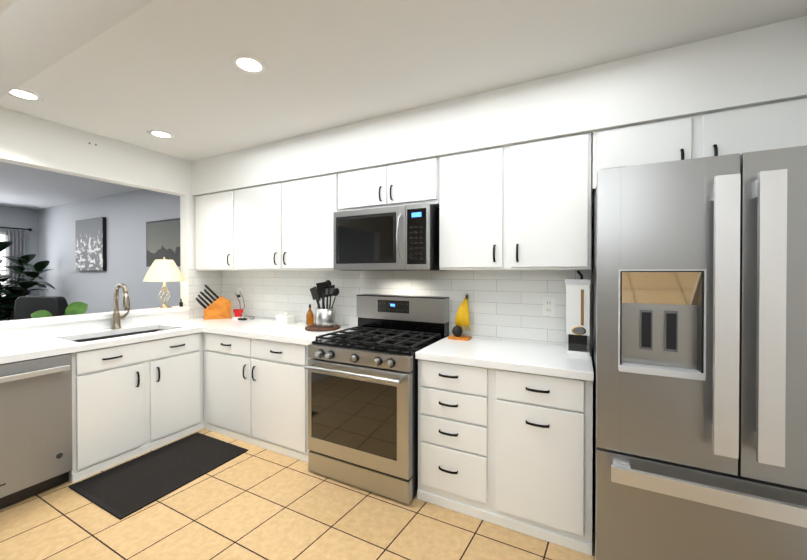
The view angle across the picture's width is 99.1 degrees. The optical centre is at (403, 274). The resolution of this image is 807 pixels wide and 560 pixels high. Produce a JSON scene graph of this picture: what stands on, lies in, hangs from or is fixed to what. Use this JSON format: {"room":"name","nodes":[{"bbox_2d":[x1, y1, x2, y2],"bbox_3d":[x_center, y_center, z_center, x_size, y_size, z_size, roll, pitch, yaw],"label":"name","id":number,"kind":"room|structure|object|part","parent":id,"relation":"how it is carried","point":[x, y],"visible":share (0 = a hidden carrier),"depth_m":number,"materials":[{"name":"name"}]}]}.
{"room":"kitchen","nodes":[
{"label":"kitchen","id":0,"kind":"room"},
{"bbox_2d":[0,206,38,295],"bbox_3d":[-7.424,0.103,4.012,0.120,2.420,4.740,0,0,27],"label":"wall","id":1,"kind":"structure","parent":0,"point":[15,217],"depth_m":5.86,"materials":[{"name":"grey paint"}]},
{"bbox_2d":[0,232,5,293],"bbox_3d":[-6.964,-0.120,4.792,0.050,1.135,1.930,0,0,27],"label":"window blinds","id":2,"kind":"object","parent":1,"relation":"attached to","point":[2,239],"visible":0.31,"depth_m":5.62,"materials":[{"name":"white"}]},
{"bbox_2d":[5,232,8,286],"bbox_3d":[-6.982,-0.100,4.801,0.110,1.185,2.070,0,0,27],"label":"window","id":3,"kind":"structure","parent":1,"relation":"in","point":[6,254],"depth_m":5.68,"materials":[{"name":"white glass"}]},
{"bbox_2d":[0,227,31,230],"bbox_3d":[-6.896,-0.752,4.774,0.124,0.048,2.449,0,0,27],"label":"curtain rod","id":4,"kind":"object","parent":1,"relation":"attached to","point":[29,229],"visible":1,"depth_m":5.69,"materials":[{"name":"black metal"}]},
{"bbox_2d":[8,229,25,319],"bbox_3d":[-6.387,0.253,5.696,0.043,1.975,0.190,0,0,27],"label":"panel","id":5,"kind":"object","parent":4,"relation":"hanging from","point":[17,245],"visible":0.35,"depth_m":5.68,"materials":[{"name":"fabric"}]},
{"bbox_2d":[0,107,221,341],"bbox_3d":[-3.166,0.104,1.563,0.132,2.454,5.000,0,0,27],"label":"wall","id":6,"kind":"structure","parent":0,"point":[26,140],"depth_m":2.85,"materials":[{"name":"white paint"}]},
{"bbox_2d":[0,306,188,329],"bbox_3d":[-3.076,0.353,1.759,0.185,0.041,3.827,0,0,27],"label":"sill ledge","id":7,"kind":"object","parent":6,"relation":"attached to","point":[19,323],"visible":0.94,"depth_m":2.67,"materials":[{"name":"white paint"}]},
{"bbox_2d":[143,257,184,308],"bbox_3d":[-2.293,0.075,3.301,0.330,0.492,0.330,0,0,27],"label":"table lamp","id":8,"kind":"object","parent":7,"relation":"on","point":[164,305],"depth_m":3.22,"materials":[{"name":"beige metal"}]},
{"bbox_3d":[-2.293,-0.054,3.300,0.330,0.234,0.330,0,0,27],"label":"table lamp shade","id":9,"kind":"part","parent":8,"relation":"part of","materials":[{"name":"white fabric"}]},
{"bbox_2d":[0,428,594,559],"bbox_3d":[-1.096,1.369,0.518,4.536,0.060,5.240,0,0,27],"label":"floor","id":10,"kind":"structure","parent":0,"point":[253,502],"depth_m":1.82,"materials":[{"name":"tile"}]},
{"bbox_2d":[0,353,72,508],"bbox_3d":[-2.469,0.912,2.031,0.674,0.831,0.591,0,0,27],"label":"dishwasher","id":11,"kind":"object","parent":10,"relation":"on","point":[35,426],"visible":0.96,"depth_m":2.02,"materials":[{"name":"grey metal"}]},
{"bbox_2d":[69,332,203,482],"bbox_3d":[-2.156,0.906,2.698,0.634,0.834,0.869,0,0,27],"label":"base cabinet","id":12,"kind":"object","parent":10,"relation":"on","point":[131,400],"visible":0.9,"depth_m":2.48,"materials":[{"name":"white paint"}]},
{"bbox_2d":[69,432,247,519],"bbox_3d":[-1.625,1.320,2.364,0.620,0.010,0.810,0,0,27],"label":"kitchen mat","id":13,"kind":"object","parent":10,"relation":"on","point":[124,490],"visible":0.98,"depth_m":2.27,"materials":[{"name":"rubber"}]},
{"bbox_2d":[203,412,206,428],"bbox_3d":[-1.832,0.901,3.345,0.651,0.834,0.616,0,0,27],"label":"base cabinet","id":14,"kind":"object","parent":10,"relation":"on","point":[204,413],"depth_m":2.96,"materials":[{"name":"white paint"}]},
{"bbox_2d":[203,332,309,462],"bbox_3d":[-1.005,0.904,2.924,1.205,0.834,0.616,0,0,27],"label":"base cabinet","id":15,"kind":"object","parent":10,"relation":"on","point":[255,392],"depth_m":2.63,"materials":[{"name":"white paint"}]},
{"bbox_2d":[0,283,259,363],"bbox_3d":[-2.306,0.432,2.413,0.630,0.716,2.692,0,0,27],"label":"countertop","id":16,"kind":"structure","parent":15,"relation":"on","point":[116,334],"depth_m":2.57,"materials":[{"name":"white stone"}]},
{"bbox_2d":[73,329,163,341],"bbox_3d":[-2.172,0.638,2.677,0.409,0.300,0.704,0,0,27],"label":"sink basin","id":17,"kind":"object","parent":16,"relation":"in","point":[135,331],"depth_m":2.78,"materials":[{"name":"silver metal"}]},
{"bbox_2d":[111,283,130,328],"bbox_3d":[-2.290,0.259,2.833,0.218,0.376,0.125,0,0,27],"label":"faucet","id":18,"kind":"object","parent":16,"relation":"on","point":[116,324],"depth_m":2.82,"materials":[{"name":"silver metal"}]},
{"bbox_2d":[196,284,230,319],"bbox_3d":[-1.904,0.270,3.452,0.315,0.344,0.110,0,0,-28],"label":"knife block","id":19,"kind":"object","parent":16,"relation":"on","point":[219,307],"visible":1,"depth_m":3.42,"materials":[{"name":"brown wood"}]},
{"bbox_2d":[232,292,253,320],"bbox_3d":[-1.597,0.311,3.425,0.405,0.262,0.184,0,0,27],"label":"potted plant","id":20,"kind":"object","parent":16,"relation":"on","point":[238,313],"visible":1,"depth_m":3.42,"materials":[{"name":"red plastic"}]},
{"bbox_2d":[200,318,355,344],"bbox_3d":[-1.021,0.466,2.904,1.216,0.040,0.652,0,0,27],"label":"countertop","id":21,"kind":"structure","parent":15,"relation":"on","point":[263,329],"depth_m":2.78,"materials":[{"name":"white stone"}]},
{"bbox_2d":[274,312,297,323],"bbox_3d":[-1.086,0.396,3.171,0.200,0.095,0.120,0,1,35],"label":"butter dish","id":22,"kind":"object","parent":21,"relation":"on","point":[284,318],"visible":1,"depth_m":3.13,"materials":[{"name":"white ceramic"}]},
{"bbox_2d":[306,304,313,324],"bbox_3d":[-0.832,0.354,3.064,0.066,0.182,0.065,0,0,27],"label":"oil bottle","id":23,"kind":"object","parent":21,"relation":"on","point":[309,317],"visible":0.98,"depth_m":3.04,"materials":[{"name":"brown glass"}]},
{"bbox_2d":[305,324,339,331],"bbox_3d":[-0.664,0.436,2.833,0.284,0.021,0.284,0,0,27],"label":"wood board","id":24,"kind":"object","parent":21,"relation":"on","point":[315,328],"visible":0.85,"depth_m":2.73,"materials":[{"name":"brown wood"}]},
{"bbox_2d":[310,280,338,327],"bbox_3d":[-0.661,0.234,2.830,0.264,0.381,0.180,0,0,27],"label":"utensil crock","id":25,"kind":"object","parent":24,"relation":"on","point":[324,317],"visible":1,"depth_m":2.77,"materials":[{"name":"silver metal"}]},
{"bbox_2d":[304,294,448,504],"bbox_3d":[-0.165,0.746,2.400,0.754,1.158,0.752,0,0,27],"label":"range","id":26,"kind":"object","parent":10,"relation":"on","point":[363,405],"visible":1,"depth_m":2.15,"materials":[{"name":"grey metal"}]},
{"bbox_2d":[417,359,592,555],"bbox_3d":[0.615,0.910,2.083,0.911,0.834,0.647,0,0,27],"label":"base cabinet","id":27,"kind":"object","parent":10,"relation":"on","point":[512,450],"visible":0.98,"depth_m":1.79,"materials":[{"name":"white paint"}]},
{"bbox_2d":[415,334,593,380],"bbox_3d":[0.618,0.470,2.083,0.913,0.044,0.628,0,0,27],"label":"countertop","id":28,"kind":"structure","parent":27,"relation":"on","point":[544,358],"depth_m":1.93,"materials":[{"name":"white stone"}]},
{"bbox_2d":[448,294,471,340],"bbox_3d":[0.407,0.296,2.433,0.140,0.306,0.151,0,0,27],"label":"banana bunch","id":29,"kind":"object","parent":28,"relation":"on","point":[462,317],"visible":1,"depth_m":2.42,"materials":[{"name":"yellow food"}]},
{"bbox_2d":[565,270,590,356],"bbox_3d":[1.019,0.214,2.014,0.126,0.476,0.208,0,0,27],"label":"dispenser","id":30,"kind":"object","parent":28,"relation":"on","point":[577,302],"depth_m":1.93,"materials":[{"name":"white plastic"}]},
{"bbox_3d":[0.993,0.157,1.950,0.072,0.360,0.071,0,0,27],"label":"rice dispenser knob","id":31,"kind":"part","parent":30,"relation":"part of","materials":[{"name":"white plastic"}]},
{"bbox_2d":[592,145,806,559],"bbox_3d":[1.357,0.440,1.567,0.860,1.782,0.823,0,0,27],"label":"fridge","id":32,"kind":"object","parent":10,"relation":"on","point":[699,314],"visible":0.98,"depth_m":1.30,"materials":[{"name":"grey metal"}]},
{"bbox_2d":[38,189,593,357],"bbox_3d":[-2.173,0.087,3.926,9.556,2.454,0.128,0,0,27],"label":"wall","id":33,"kind":"structure","parent":0,"point":[505,304],"depth_m":3.38,"materials":[{"name":"white paint"}]},
{"bbox_2d":[75,217,106,270],"bbox_3d":[-4.614,-0.434,5.074,0.840,0.760,0.045,0,0,27],"label":"picture","id":34,"kind":"object","parent":33,"relation":"attached to","point":[91,244],"visible":1,"depth_m":5.01,"materials":[{"name":"black"}]},
{"bbox_2d":[146,218,179,266],"bbox_3d":[-2.909,-0.383,4.215,0.820,0.570,0.030,0,0,27],"label":"picture","id":35,"kind":"object","parent":33,"relation":"attached to","point":[162,238],"visible":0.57,"depth_m":4.21,"materials":[{"name":"black paper"}]},
{"bbox_2d":[195,190,234,270],"bbox_3d":[-1.778,-0.417,3.481,0.596,0.755,0.309,0,0,27],"label":"upper cabinet","id":36,"kind":"object","parent":33,"relation":"attached to","point":[215,212],"depth_m":3.33,"materials":[{"name":"white paint"}]},
{"bbox_2d":[237,288,241,298],"bbox_3d":[-1.726,0.201,3.611,0.072,0.116,0.027,0,0,27],"label":"electrical outlet","id":37,"kind":"object","parent":33,"relation":"attached to","point":[239,295],"visible":0.92,"depth_m":3.61,"materials":[{"name":"white plastic"}]},
{"bbox_2d":[235,173,338,270],"bbox_3d":[-0.979,-0.414,3.074,1.198,0.755,0.309,0,0,27],"label":"upper cabinet","id":38,"kind":"object","parent":33,"relation":"attached to","point":[285,226],"depth_m":2.90,"materials":[{"name":"white paint"}]},
{"bbox_2d":[338,157,438,211],"bbox_3d":[-0.079,-0.632,2.597,0.826,0.312,0.340,0,0,27],"label":"upper cabinet","id":39,"kind":"object","parent":33,"relation":"attached to","point":[409,183],"visible":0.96,"depth_m":2.45,"materials":[{"name":"white paint"}]},
{"bbox_2d":[333,203,439,270],"bbox_3d":[-0.096,-0.244,2.528,0.754,0.429,0.483,0,0,27],"label":"microwave","id":40,"kind":"object","parent":39,"relation":"attached to","point":[400,238],"visible":1,"depth_m":2.33,"materials":[{"name":"grey metal"}]},
{"bbox_2d":[439,132,590,269],"bbox_3d":[0.692,-0.408,2.206,0.891,0.755,0.340,0,0,27],"label":"upper cabinet","id":41,"kind":"object","parent":33,"relation":"attached to","point":[524,206],"visible":1,"depth_m":2.05,"materials":[{"name":"white paint"}]},
{"bbox_2d":[543,298,554,315],"bbox_3d":[0.953,0.211,2.260,0.072,0.116,0.006,0,0,27],"label":"electrical outlet","id":42,"kind":"object","parent":33,"relation":"attached to","point":[548,306],"visible":1,"depth_m":2.26,"materials":[{"name":"white plastic"}]},
{"bbox_2d":[591,98,806,198],"bbox_3d":[1.482,-0.626,1.802,0.871,0.312,0.340,0,0,27],"label":"upper cabinet","id":43,"kind":"object","parent":33,"relation":"attached to","point":[778,125],"visible":0.44,"depth_m":1.66,"materials":[{"name":"white paint"}]},
{"bbox_2d":[0,0,806,209],"bbox_3d":[-3.333,-1.156,1.639,9.556,0.134,5.240,0,0,27],"label":"ceiling","id":44,"kind":"structure","parent":0,"point":[132,72],"depth_m":1.77,"materials":[{"name":"white paint"}]},
{"bbox_2d":[0,0,15,14],"bbox_3d":[-1.003,-1.016,0.949,4.536,0.205,0.093,0,0,27],"label":"ceiling beam","id":45,"kind":"structure","parent":44,"relation":"attached to","point":[5,5],"depth_m":1.17,"materials":[{"name":"white paint"}]},
{"bbox_2d":[8,88,43,101],"bbox_3d":[-2.375,-1.125,2.150,0.184,0.004,0.184,0,0,27],"label":"recessed light","id":46,"kind":"object","parent":44,"relation":"in","point":[27,94],"visible":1,"depth_m":2.16,"materials":[{"name":"white plastic"}]},
{"bbox_2d":[147,130,174,138],"bbox_3d":[-1.954,-1.129,2.777,0.184,0.004,0.184,0,0,27],"label":"recessed light","id":47,"kind":"object","parent":44,"relation":"in","point":[160,134],"visible":1,"depth_m":2.77,"materials":[{"name":"white plastic"}]},
{"bbox_2d":[230,54,267,74],"bbox_3d":[-0.825,-1.122,1.843,0.184,0.004,0.184,0,0,27],"label":"recessed light","id":48,"kind":"object","parent":44,"relation":"in","point":[248,62],"visible":1,"depth_m":1.84,"materials":[{"name":"white plastic"}]},
{"bbox_2d":[192,15,806,195],"bbox_3d":[-0.090,-0.960,2.611,4.416,0.341,0.327,0,0,27],"label":"soffit","id":49,"kind":"structure","parent":0,"point":[762,65],"depth_m":1.94,"materials":[{"name":"white paint"}]},
{"bbox_3d":[-5.241,1.352,2.909,5.020,0.059,4.740,0,0,27],"label":"floor","id":50,"kind":"structure","parent":0,"visible":0},
{"bbox_2d":[0,241,55,320],"bbox_3d":[-5.907,0.416,5.035,1.096,1.779,1.080,0,0,27],"label":"fiddle leaf fig","id":51,"kind":"object","parent":50,"relation":"on","point":[11,295],"visible":0.77,"depth_m":5.12,"materials":[{"name":"green plant"}]},
{"bbox_2d":[14,296,67,319],"bbox_3d":[-3.991,0.777,4.134,0.660,1.070,0.674,0,0,12],"label":"office chair","id":52,"kind":"object","parent":50,"relation":"on","point":[25,307],"visible":0.1,"depth_m":3.81,"materials":[{"name":"black fabric"}]},
{"bbox_2d":[30,302,87,317],"bbox_3d":[-2.837,0.777,2.843,0.320,1.089,0.372,0,0,27],"label":"potted plant","id":53,"kind":"object","parent":50,"relation":"on","point":[75,308],"visible":0.17,"depth_m":2.90,"materials":[{"name":"green plant"}]}
]}

